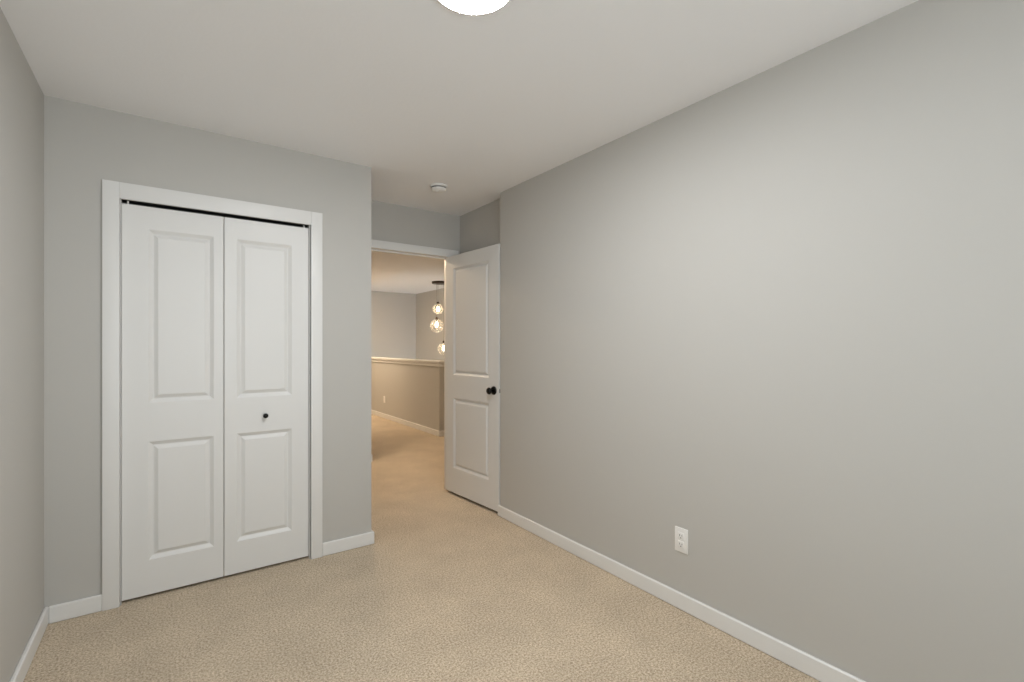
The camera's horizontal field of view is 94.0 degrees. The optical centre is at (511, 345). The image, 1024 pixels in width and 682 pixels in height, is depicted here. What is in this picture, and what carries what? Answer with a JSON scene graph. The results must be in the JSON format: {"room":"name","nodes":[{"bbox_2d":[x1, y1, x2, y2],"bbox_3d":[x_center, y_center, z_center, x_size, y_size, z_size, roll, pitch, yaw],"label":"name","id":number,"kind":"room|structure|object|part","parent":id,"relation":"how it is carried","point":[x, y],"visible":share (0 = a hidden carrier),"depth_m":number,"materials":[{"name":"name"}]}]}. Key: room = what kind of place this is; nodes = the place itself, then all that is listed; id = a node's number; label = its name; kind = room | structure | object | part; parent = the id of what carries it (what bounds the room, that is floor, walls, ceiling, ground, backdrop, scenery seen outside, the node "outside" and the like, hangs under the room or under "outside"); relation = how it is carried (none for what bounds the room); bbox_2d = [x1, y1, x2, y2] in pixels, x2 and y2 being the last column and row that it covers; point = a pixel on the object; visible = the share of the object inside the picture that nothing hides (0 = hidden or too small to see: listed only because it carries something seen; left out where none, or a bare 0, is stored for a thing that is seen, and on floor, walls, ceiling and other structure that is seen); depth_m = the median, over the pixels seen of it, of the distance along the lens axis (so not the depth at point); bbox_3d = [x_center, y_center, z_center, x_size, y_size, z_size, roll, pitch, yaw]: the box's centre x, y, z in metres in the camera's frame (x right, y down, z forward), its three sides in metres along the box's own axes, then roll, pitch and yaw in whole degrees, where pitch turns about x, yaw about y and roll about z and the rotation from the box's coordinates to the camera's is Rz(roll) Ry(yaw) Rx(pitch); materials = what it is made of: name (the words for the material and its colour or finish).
{"room":"empty bedroom","nodes":[
{"label":"empty bedroom","id":0,"kind":"room"},
{"bbox_2d":[0,7,43,681],"bbox_3d":[-1.196,0.066,0.764,0.120,2.440,5.077,0,0,-36],"label":"wall","id":1,"kind":"structure","parent":0,"point":[21,95],"depth_m":1.83,"materials":[{"name":"grey paint"}]},
{"bbox_2d":[9,607,48,681],"bbox_3d":[-0.940,1.246,0.524,0.016,0.080,4.149,0,0,-36],"label":"baseboard","id":2,"kind":"structure","parent":1,"relation":"attached to","point":[19,674],"depth_m":1.93,"materials":[{"name":"white paint"}]},
{"bbox_2d":[44,95,370,607],"bbox_3d":[-1.736,0.066,2.931,1.534,2.440,0.688,0,0,-36],"label":"wall","id":3,"kind":"structure","parent":0,"point":[85,145],"depth_m":2.35,"materials":[{"name":"grey paint"}]},
{"bbox_2d":[48,594,101,623],"bbox_3d":[-2.063,1.246,2.262,0.189,0.080,0.016,0,0,-36],"label":"baseboard","id":4,"kind":"structure","parent":3,"relation":"attached to","point":[93,604],"depth_m":2.25,"materials":[{"name":"white paint"}]},
{"bbox_2d":[102,179,321,610],"bbox_3d":[-1.607,0.241,2.663,1.022,2.090,0.137,0,0,-36],"label":"door frame","id":5,"kind":"structure","parent":3,"relation":"attached to","point":[113,192],"depth_m":2.35,"materials":[{"name":"white paint"}]},
{"bbox_3d":[-1.960,0.241,2.336,0.066,2.090,0.017,0,0,-36],"label":"casing","id":6,"kind":"part","parent":5,"relation":"part of","materials":[{"name":"white paint"}]},
{"bbox_3d":[-1.572,-0.764,2.615,0.891,0.080,0.017,0,0,-36],"label":"head casing","id":7,"kind":"part","parent":5,"relation":"part of","materials":[{"name":"white paint"}]},
{"bbox_3d":[-1.184,0.241,2.894,0.065,2.090,0.017,0,0,-36],"label":"casing","id":8,"kind":"part","parent":5,"relation":"part of","materials":[{"name":"white paint"}]},
{"bbox_2d":[121,199,308,600],"bbox_3d":[-1.587,0.273,2.636,0.878,1.998,0.076,0,0,-36],"label":"door","id":9,"kind":"structure","parent":3,"relation":"in","point":[215,309],"depth_m":2.60,"materials":[{"name":"white paint"}]},
{"bbox_2d":[322,529,373,555],"bbox_3d":[-1.227,1.246,3.287,0.324,0.080,0.704,0,0,-36],"label":"baseboard","id":10,"kind":"structure","parent":3,"relation":"attached to","point":[352,542],"depth_m":3.00,"materials":[{"name":"white paint"}]},
{"bbox_2d":[371,291,415,358],"bbox_3d":[-3.284,1.416,9.981,2.938,5.140,0.120,0,0,-36],"label":"wall","id":11,"kind":"structure","parent":0,"point":[393,315],"depth_m":10.41,"materials":[{"name":"grey paint"}]},
{"bbox_2d":[371,357,443,430],"bbox_3d":[-2.101,2.103,8.347,0.190,3.765,3.915,0,0,-36],"label":"wall","id":12,"kind":"structure","parent":0,"point":[412,389],"depth_m":7.55,"materials":[{"name":"grey paint"}]},
{"bbox_2d":[371,410,443,436],"bbox_3d":[-2.113,1.246,8.350,0.136,0.080,3.896,0,0,-36],"label":"baseboard","id":13,"kind":"structure","parent":12,"relation":"attached to","point":[392,418],"depth_m":7.55,"materials":[{"name":"white paint"}]},
{"bbox_3d":[-2.101,0.261,8.347,0.190,0.080,3.915,0,0,-36],"label":"cap rail","id":14,"kind":"part","parent":12,"relation":"part of","materials":[{"name":"white paint"}]},
{"bbox_2d":[371,200,459,253],"bbox_3d":[-0.573,0.066,4.261,4.978,2.440,0.113,0,0,-36],"label":"wall","id":15,"kind":"structure","parent":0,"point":[389,222],"depth_m":4.01,"materials":[{"name":"grey paint"}]},
{"bbox_2d":[371,239,457,488],"bbox_3d":[-0.890,0.223,4.033,0.917,2.126,0.147,0,0,-36],"label":"door frame","id":16,"kind":"structure","parent":15,"relation":"attached to","point":[376,245],"depth_m":4.11,"materials":[{"name":"white paint"}]},
{"bbox_3d":[-0.852,-0.808,3.981,0.787,0.064,0.017,0,0,-36],"label":"head casing","id":17,"kind":"part","parent":16,"relation":"part of","materials":[{"name":"white paint"}]},
{"bbox_3d":[-0.582,0.223,4.335,0.065,2.126,0.017,0,0,-36],"label":"casing","id":18,"kind":"part","parent":16,"relation":"part of","materials":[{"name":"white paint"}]},
{"bbox_3d":[-0.506,0.223,4.229,0.065,2.126,0.017,0,0,-36],"label":"casing","id":19,"kind":"part","parent":16,"relation":"part of","materials":[{"name":"white paint"}]},
{"bbox_2d":[446,244,499,511],"bbox_3d":[-0.324,0.246,3.915,0.160,2.036,0.768,0,0,-40],"label":"door","id":20,"kind":"structure","parent":16,"relation":"attached to","point":[472,277],"depth_m":3.88,"materials":[{"name":"white paint"}]},
{"bbox_3d":[-0.166,0.346,3.642,0.054,0.053,0.053,0,0,-40],"label":"knob","id":21,"kind":"part","parent":20,"relation":"part of","materials":[{"name":"black metal"}]},
{"bbox_2d":[23,414,819,681],"bbox_3d":[-0.944,1.411,4.778,5.218,0.250,11.300,0,0,-36],"label":"floor","id":22,"kind":"structure","parent":0,"point":[448,588],"depth_m":2.24,"materials":[{"name":"beige carpet"}]},
{"bbox_2d":[416,288,443,360],"bbox_3d":[-0.288,1.416,8.230,0.120,5.140,6.223,0,0,-36],"label":"wall","id":23,"kind":"structure","parent":0,"point":[429,337],"depth_m":10.17,"materials":[{"name":"grey paint"}]},
{"bbox_2d":[0,0,917,293],"bbox_3d":[-0.944,-1.229,4.778,5.218,0.150,11.300,0,0,-36],"label":"ceiling","id":24,"kind":"structure","parent":0,"point":[420,94],"depth_m":1.98,"materials":[{"name":"white paint"}]},
{"bbox_2d":[432,281,443,349],"bbox_3d":[-1.303,-0.489,8.671,0.381,1.330,0.290,0,0,-36],"label":"pendant light","id":25,"kind":"object","parent":24,"relation":"hanging from","point":[433,282],"visible":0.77,"depth_m":8.62,"materials":[{"name":"glass"}]},
{"bbox_2d":[430,183,446,192],"bbox_3d":[-0.530,-1.132,3.460,0.126,0.044,0.126,0,0,-36],"label":"smoke detector","id":26,"kind":"object","parent":24,"relation":"attached to","point":[435,187],"visible":1,"depth_m":3.42,"materials":[{"name":"white plastic"}]},
{"bbox_2d":[437,0,510,15],"bbox_3d":[-0.128,-1.147,1.524,0.278,0.014,0.278,0,0,-36],"label":"ceiling light","id":27,"kind":"object","parent":24,"relation":"in","point":[465,7],"visible":1,"depth_m":1.61,"materials":[{"name":"white glass"}]},
{"bbox_2d":[460,199,499,253],"bbox_3d":[-0.150,0.066,4.031,0.235,2.440,0.754,0,0,-36],"label":"wall","id":28,"kind":"structure","parent":0,"point":[480,227],"depth_m":3.99,"materials":[{"name":"grey paint"}]},
{"bbox_2d":[500,0,1023,681],"bbox_3d":[1.266,0.066,1.996,0.314,2.440,4.203,0,0,-36],"label":"wall","id":29,"kind":"structure","parent":0,"point":[775,319],"depth_m":1.86,"materials":[{"name":"grey paint"}]},
{"bbox_2d":[675,526,687,554],"bbox_3d":[0.826,0.950,2.331,0.009,0.118,0.072,0,0,-36],"label":"wall outlet","id":30,"kind":"object","parent":29,"relation":"attached to","point":[681,535],"visible":1,"depth_m":2.33,"materials":[{"name":"white plastic"}]},
{"bbox_2d":[678,532,683,539],"bbox_3d":[0.825,0.929,2.330,0.004,0.033,0.033,0,0,-36],"label":"receptacle","id":31,"kind":"object","parent":30,"relation":"attached to","point":[680,534],"depth_m":2.33,"materials":[{"name":"grey plastic"}]},
{"bbox_2d":[678,540,683,548],"bbox_3d":[0.825,0.970,2.330,0.004,0.033,0.033,0,0,-36],"label":"receptacle","id":32,"kind":"object","parent":30,"relation":"attached to","point":[680,542],"depth_m":2.33,"materials":[{"name":"grey plastic"}]},
{"bbox_2d":[498,505,865,681],"bbox_3d":[1.124,1.246,1.978,0.094,0.080,4.099,0,0,-36],"label":"baseboard","id":33,"kind":"structure","parent":29,"relation":"attached to","point":[802,661],"depth_m":2.23,"materials":[{"name":"white paint"}]}
]}

